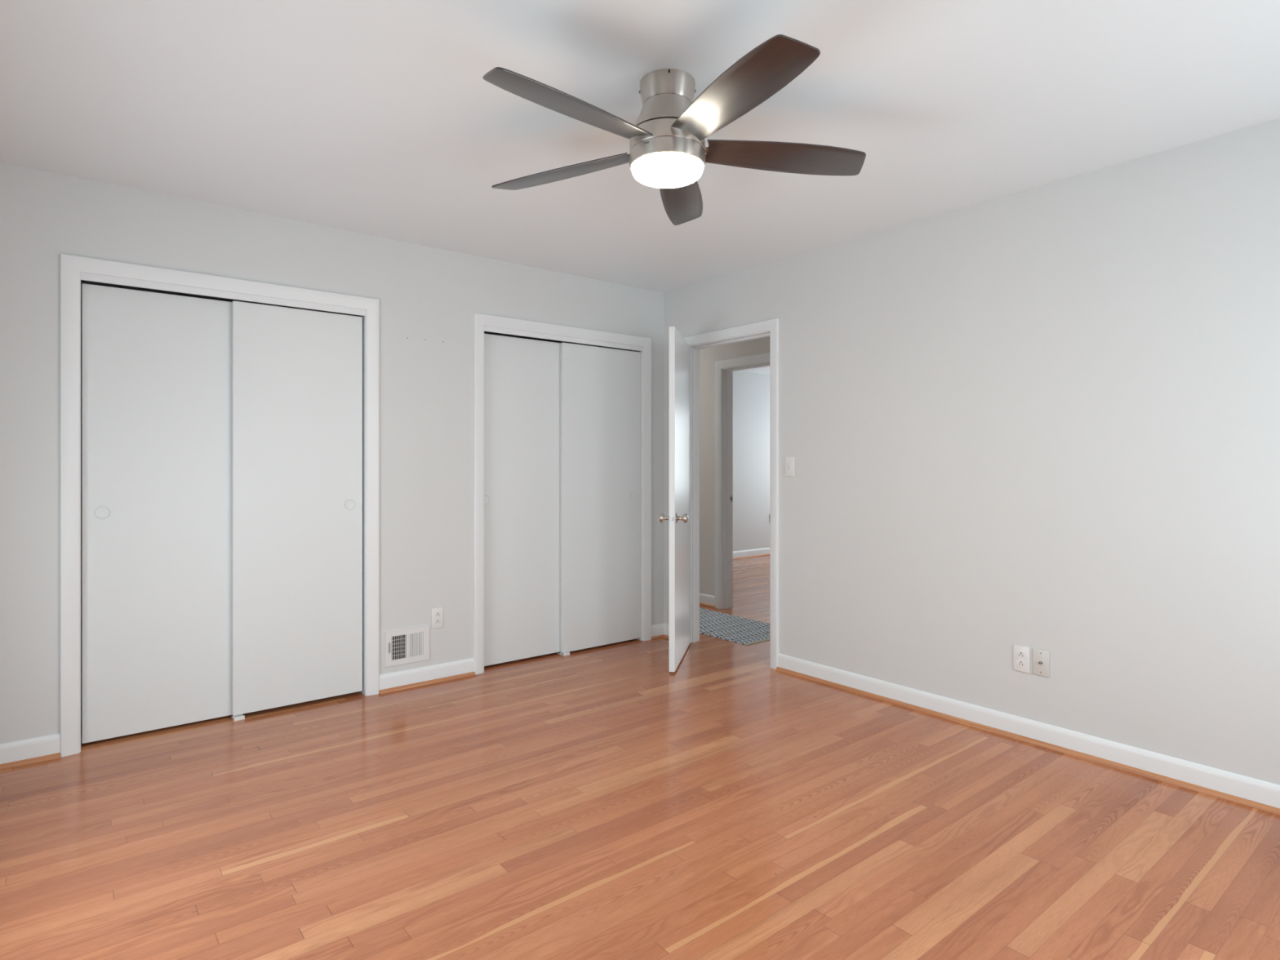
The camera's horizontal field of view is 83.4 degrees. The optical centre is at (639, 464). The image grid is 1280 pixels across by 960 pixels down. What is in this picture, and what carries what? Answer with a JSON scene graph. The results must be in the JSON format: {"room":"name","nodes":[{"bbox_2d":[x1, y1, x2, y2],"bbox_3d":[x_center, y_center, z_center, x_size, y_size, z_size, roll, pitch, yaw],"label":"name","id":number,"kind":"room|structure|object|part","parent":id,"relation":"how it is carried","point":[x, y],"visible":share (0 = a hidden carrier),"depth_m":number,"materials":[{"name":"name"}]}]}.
{"room":"empty bedroom","nodes":[
{"label":"empty bedroom","id":0,"kind":"room"},
{"bbox_2d":[0,162,663,743],"bbox_3d":[-1.378,0.502,3.934,3.880,3.440,0.120,0,0,-39],"label":"wall","id":1,"kind":"structure","parent":0,"point":[433,295],"depth_m":3.67,"materials":[{"name":"paint"}]},
{"bbox_2d":[0,733,60,764],"bbox_3d":[-2.591,1.173,2.873,0.421,0.093,0.012,0,0,-39],"label":"baseboard","id":2,"kind":"structure","parent":1,"relation":"attached to","point":[10,752],"depth_m":2.94,"materials":[{"name":"paint"}]},
{"bbox_2d":[0,752,60,769],"bbox_3d":[-2.582,1.213,2.863,0.419,0.018,0.014,0,0,-39],"label":"trim","id":3,"kind":"structure","parent":1,"relation":"attached to","point":[21,762],"depth_m":2.93,"materials":[{"name":"brown wood"}]},
{"bbox_2d":[81,283,232,743],"bbox_3d":[-2.184,0.212,3.299,0.601,1.989,0.036,0,0,-39],"label":"door","id":4,"kind":"structure","parent":1,"relation":"in","point":[157,367],"depth_m":3.26,"materials":[{"name":"paint"}]},
{"bbox_3d":[-2.353,0.210,3.143,0.056,0.056,0.004,0,0,-39],"label":"finger pull","id":5,"kind":"part","parent":4,"relation":"part of","materials":[{"name":"paint"}]},
{"bbox_2d":[60,253,378,756],"bbox_3d":[-1.947,0.170,3.464,1.323,2.104,0.138,0,0,-39],"label":"door frame","id":6,"kind":"structure","parent":1,"relation":"attached to","point":[71,266],"depth_m":3.15,"materials":[{"name":"paint"}]},
{"bbox_2d":[231,300,362,715],"bbox_3d":[-1.715,0.209,3.627,0.604,1.982,0.036,0,0,-39],"label":"door","id":7,"kind":"structure","parent":1,"relation":"in","point":[297,374],"depth_m":3.59,"materials":[{"name":"paint"}]},
{"bbox_3d":[-1.521,0.210,3.763,0.056,0.056,0.004,0,0,-39],"label":"finger pull","id":8,"kind":"part","parent":7,"relation":"part of","materials":[{"name":"paint"}]},
{"bbox_2d":[384,625,429,666],"bbox_3d":[-1.272,0.994,3.932,0.245,0.189,0.016,0,0,-39],"label":"air vent","id":9,"kind":"object","parent":1,"relation":"in","point":[405,646],"visible":1,"depth_m":3.93,"materials":[{"name":"white metal"}]},
{"bbox_2d":[378,657,474,693],"bbox_3d":[-1.182,1.173,4.007,0.550,0.093,0.012,0,0,-39],"label":"baseboard","id":10,"kind":"structure","parent":1,"relation":"attached to","point":[394,679],"depth_m":3.99,"materials":[{"name":"paint"}]},
{"bbox_2d":[379,671,475,693],"bbox_3d":[-1.172,1.213,3.997,0.548,0.018,0.014,0,0,-39],"label":"trim","id":11,"kind":"structure","parent":1,"relation":"attached to","point":[472,673],"depth_m":3.98,"materials":[{"name":"brown wood"}]},
{"bbox_2d":[431,607,443,628],"bbox_3d":[-1.140,0.864,4.044,0.070,0.115,0.007,0,0,-39],"label":"power outlet","id":12,"kind":"object","parent":1,"relation":"attached to","point":[437,613],"visible":1,"depth_m":4.04,"materials":[{"name":"white plastic"}]},
{"bbox_2d":[435,618,440,623],"bbox_3d":[-1.138,0.884,4.042,0.034,0.025,0.002,0,0,-39],"label":"socket","id":13,"kind":"object","parent":12,"relation":"attached to","point":[437,620],"depth_m":4.04,"materials":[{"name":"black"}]},
{"bbox_2d":[435,612,440,617],"bbox_3d":[-1.138,0.845,4.042,0.034,0.025,0.002,0,0,-39],"label":"socket","id":14,"kind":"object","parent":12,"relation":"attached to","point":[437,614],"depth_m":4.04,"materials":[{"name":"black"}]},
{"bbox_2d":[484,333,559,666],"bbox_3d":[-0.729,0.212,4.469,0.597,1.989,0.036,0,0,-39],"label":"door","id":15,"kind":"structure","parent":1,"relation":"in","point":[522,376],"depth_m":4.44,"materials":[{"name":"paint"}]},
{"bbox_3d":[-0.923,0.210,4.293,0.056,0.056,0.004,0,0,-39],"label":"finger pull","id":16,"kind":"part","parent":15,"relation":"part of","materials":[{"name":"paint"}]},
{"bbox_2d":[473,312,651,675],"bbox_3d":[-0.482,0.170,4.643,1.338,2.104,0.138,0,0,-39],"label":"door frame","id":17,"kind":"structure","parent":1,"relation":"attached to","point":[480,320],"depth_m":4.46,"materials":[{"name":"paint"}]},
{"bbox_2d":[560,342,640,653],"bbox_3d":[-0.253,0.213,4.803,0.640,1.988,0.036,0,0,-39],"label":"door","id":18,"kind":"structure","parent":1,"relation":"in","point":[600,387],"depth_m":4.77,"materials":[{"name":"paint"}]},
{"bbox_3d":[-0.050,0.210,4.946,0.056,0.056,0.004,0,0,-39],"label":"finger pull","id":19,"kind":"part","parent":18,"relation":"part of","materials":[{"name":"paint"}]},
{"bbox_2d":[651,622,663,636],"bbox_3d":[0.125,1.173,5.058,0.128,0.093,0.012,0,0,-39],"label":"baseboard","id":20,"kind":"structure","parent":1,"relation":"attached to","point":[656,629],"depth_m":5.05,"materials":[{"name":"paint"}]},
{"bbox_2d":[651,634,663,639],"bbox_3d":[0.130,1.213,5.044,0.113,0.018,0.014,0,0,-39],"label":"trim","id":21,"kind":"structure","parent":1,"relation":"attached to","point":[654,637],"depth_m":5.03,"materials":[{"name":"brown wood"}]},
{"bbox_2d":[80,280,631,705],"bbox_3d":[-1.458,0.002,4.376,3.450,2.440,0.670,0,0,-39],"label":"door frame","id":22,"kind":"structure","parent":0,"point":[82,281],"depth_m":3.86,"materials":[{"name":"paint"}]},
{"bbox_2d":[0,555,1279,959],"bbox_3d":[1.012,1.247,5.349,9.380,0.050,8.270,0,0,-39],"label":"floor","id":23,"kind":"structure","parent":0,"point":[604,802],"depth_m":2.38,"materials":[{"name":"brown wood"}]},
{"bbox_2d":[231,714,244,720],"bbox_3d":[-1.941,1.214,3.466,0.044,0.016,0.084,0,0,-39],"label":"floor guide","id":24,"kind":"object","parent":23,"relation":"on","point":[240,717],"visible":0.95,"depth_m":3.44,"materials":[{"name":"white plastic"}]},
{"bbox_2d":[556,652,569,655],"bbox_3d":[-0.494,1.214,4.629,0.044,0.016,0.084,0,0,-39],"label":"floor guide","id":25,"kind":"object","parent":23,"relation":"on","point":[560,653],"visible":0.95,"depth_m":4.61,"materials":[{"name":"white plastic"}]},
{"bbox_2d":[699,608,769,645],"bbox_3d":[0.462,1.218,5.663,0.633,0.007,1.600,0,0,-39],"label":"rug","id":26,"kind":"object","parent":23,"relation":"on","point":[740,630],"visible":0.44,"depth_m":5.33,"materials":[{"name":"grey fabric"}]},
{"bbox_2d":[0,0,1279,374],"bbox_3d":[1.012,-1.243,5.349,9.380,0.050,8.270,0,0,-39],"label":"ceiling","id":27,"kind":"structure","parent":0,"point":[380,118],"depth_m":2.44,"materials":[{"name":"paint"}]},
{"bbox_2d":[482,34,866,225],"bbox_3d":[0.080,-1.065,2.257,1.266,0.304,1.278,0,0,-39],"label":"ceiling fan","id":28,"kind":"object","parent":27,"relation":"hanging from","point":[668,149],"visible":1,"depth_m":2.20,"materials":[{"name":"brushed nickel metal"},{"name":"frosted glass"}]},
{"bbox_3d":[-0.262,-1.006,2.479,0.554,0.006,0.149,-1,12,28],"label":"blade","id":29,"kind":"part","parent":28,"relation":"part of","materials":[{"name":"brown wood"}]},
{"bbox_3d":[-0.194,-1.006,2.020,0.554,0.006,0.149,-1,13,-44],"label":"blade","id":30,"kind":"part","parent":28,"relation":"part of","materials":[{"name":"brown wood"}]},
{"bbox_3d":[0.088,-0.932,2.296,0.228,0.038,0.228,0,0,-39],"label":"lamp glass","id":31,"kind":"part","parent":28,"relation":"part of","materials":[{"name":"white glass"}]},
{"bbox_3d":[0.154,-1.006,2.685,0.149,0.006,0.554,-13,-3,9],"label":"blade","id":32,"kind":"part","parent":28,"relation":"part of","materials":[{"name":"brown wood"}]},
{"bbox_3d":[0.263,-1.006,1.942,0.149,0.006,0.554,14,-5,-26],"label":"blade","id":33,"kind":"part","parent":28,"relation":"part of","materials":[{"name":"brown wood"}]},
{"bbox_3d":[0.478,-1.006,2.353,0.553,0.006,0.149,1,-13,-8],"label":"blade","id":34,"kind":"part","parent":28,"relation":"part of","materials":[{"name":"brown wood"}]},
{"bbox_2d":[699,336,769,595],"bbox_3d":[0.571,0.502,6.323,0.120,3.440,5.800,0,0,-39],"label":"wall","id":35,"kind":"structure","parent":0,"point":[708,356],"depth_m":6.19,"materials":[{"name":"paint"}]},
{"bbox_2d":[699,593,715,605],"bbox_3d":[-0.261,1.173,7.252,0.012,0.093,2.909,0,0,-39],"label":"baseboard","id":36,"kind":"structure","parent":35,"relation":"attached to","point":[704,598],"depth_m":6.20,"materials":[{"name":"paint"}]},
{"bbox_2d":[699,602,715,608],"bbox_3d":[-0.272,1.213,7.243,0.014,0.018,2.909,0,0,-39],"label":"trim","id":37,"kind":"structure","parent":35,"relation":"attached to","point":[700,603],"depth_m":6.18,"materials":[{"name":"brown wood"}]},
{"bbox_2d":[715,352,769,608],"bbox_3d":[0.973,0.170,5.809,0.138,2.105,0.905,0,0,-39],"label":"door frame","id":38,"kind":"structure","parent":35,"relation":"attached to","point":[727,373],"depth_m":6.08,"materials":[{"name":"paint"}]},
{"bbox_2d":[733,370,769,551],"bbox_3d":[1.038,0.002,9.239,4.264,2.440,0.120,0,0,-39],"label":"wall","id":39,"kind":"structure","parent":0,"point":[751,391],"depth_m":9.52,"materials":[{"name":"paint"}]},
{"bbox_2d":[733,547,769,557],"bbox_3d":[1.038,1.173,9.154,4.150,0.093,0.012,0,0,-39],"label":"baseboard","id":40,"kind":"structure","parent":39,"relation":"attached to","point":[765,550],"depth_m":9.50,"materials":[{"name":"paint"}]},
{"bbox_2d":[733,553,769,559],"bbox_3d":[1.047,1.213,9.144,4.150,0.018,0.014,0,0,-39],"label":"trim","id":41,"kind":"structure","parent":39,"relation":"attached to","point":[766,553],"depth_m":9.48,"materials":[{"name":"brown wood"}]},
{"bbox_2d":[663,117,1279,785],"bbox_3d":[0.449,0.502,4.845,0.110,3.440,7.950,0,0,-39],"label":"wall","id":42,"kind":"structure","parent":0,"point":[1046,417],"depth_m":3.11,"materials":[{"name":"paint"}]},
{"bbox_2d":[663,622,668,635],"bbox_3d":[0.222,1.173,5.029,0.012,0.093,0.178,0,0,-39],"label":"baseboard","id":43,"kind":"structure","parent":42,"relation":"attached to","point":[665,625],"depth_m":5.07,"materials":[{"name":"paint"}]},
{"bbox_2d":[658,326,691,671],"bbox_3d":[0.259,0.203,4.549,0.177,2.015,0.763,0,0,11],"label":"door","id":44,"kind":"structure","parent":42,"relation":"in","point":[679,517],"depth_m":4.34,"materials":[{"name":"paint"}]},
{"bbox_3d":[0.145,0.317,4.255,0.071,0.065,0.065,0,0,11],"label":"knob","id":45,"kind":"part","parent":44,"relation":"part of","materials":[{"name":"silver metal"}]},
{"bbox_3d":[0.185,0.317,4.181,0.025,0.058,0.012,0,0,11],"label":"latch plate","id":46,"kind":"part","parent":44,"relation":"part of","materials":[{"name":"grey metal"}]},
{"bbox_3d":[0.249,0.317,4.234,0.071,0.065,0.065,0,0,11],"label":"knob","id":47,"kind":"part","parent":44,"relation":"part of","materials":[{"name":"silver metal"}]},
{"bbox_2d":[683,318,778,669],"bbox_3d":[0.592,0.175,4.653,0.128,2.094,0.872,0,0,-39],"label":"door frame","id":48,"kind":"structure","parent":42,"relation":"attached to","point":[771,325],"depth_m":4.45,"materials":[{"name":"paint"}]},
{"bbox_2d":[785,457,794,476],"bbox_3d":[0.875,0.013,4.213,0.018,0.115,0.070,0,0,-39],"label":"light switch","id":49,"kind":"object","parent":42,"relation":"attached to","point":[789,461],"visible":1,"depth_m":4.21,"materials":[{"name":"white plastic"}]},
{"bbox_2d":[1013,644,1029,673],"bbox_3d":[1.699,0.866,3.198,0.007,0.115,0.070,0,0,-39],"label":"power outlet","id":50,"kind":"object","parent":42,"relation":"attached to","point":[1020,654],"visible":1,"depth_m":3.19,"materials":[{"name":"white plastic"}]},
{"bbox_2d":[1017,660,1025,666],"bbox_3d":[1.697,0.886,3.196,0.002,0.025,0.034,0,0,-39],"label":"socket","id":51,"kind":"object","parent":50,"relation":"attached to","point":[1020,663],"depth_m":3.20,"materials":[{"name":"white plastic"}]},
{"bbox_2d":[1017,651,1025,657],"bbox_3d":[1.697,0.847,3.196,0.002,0.025,0.034,0,0,-39],"label":"socket","id":52,"kind":"object","parent":50,"relation":"attached to","point":[1020,654],"depth_m":3.20,"materials":[{"name":"white plastic"}]},
{"bbox_2d":[776,666,1279,815],"bbox_3d":[1.847,1.213,2.987,0.014,0.018,3.298,0,0,-39],"label":"trim","id":53,"kind":"structure","parent":42,"relation":"attached to","point":[1242,801],"depth_m":3.05,"materials":[{"name":"brown wood"}]},
{"bbox_2d":[777,653,1279,808],"bbox_3d":[1.858,1.173,2.995,0.012,0.093,3.300,0,0,-39],"label":"baseboard","id":54,"kind":"structure","parent":42,"relation":"attached to","point":[1260,791],"depth_m":3.07,"materials":[{"name":"paint"}]},
{"bbox_2d":[1032,648,1049,677],"bbox_3d":[1.746,0.865,3.131,0.016,0.115,0.070,0,0,-39],"label":"cable plate","id":55,"kind":"object","parent":42,"relation":"attached to","point":[1041,658],"visible":1,"depth_m":3.13,"materials":[{"name":"white plastic"}]}
]}

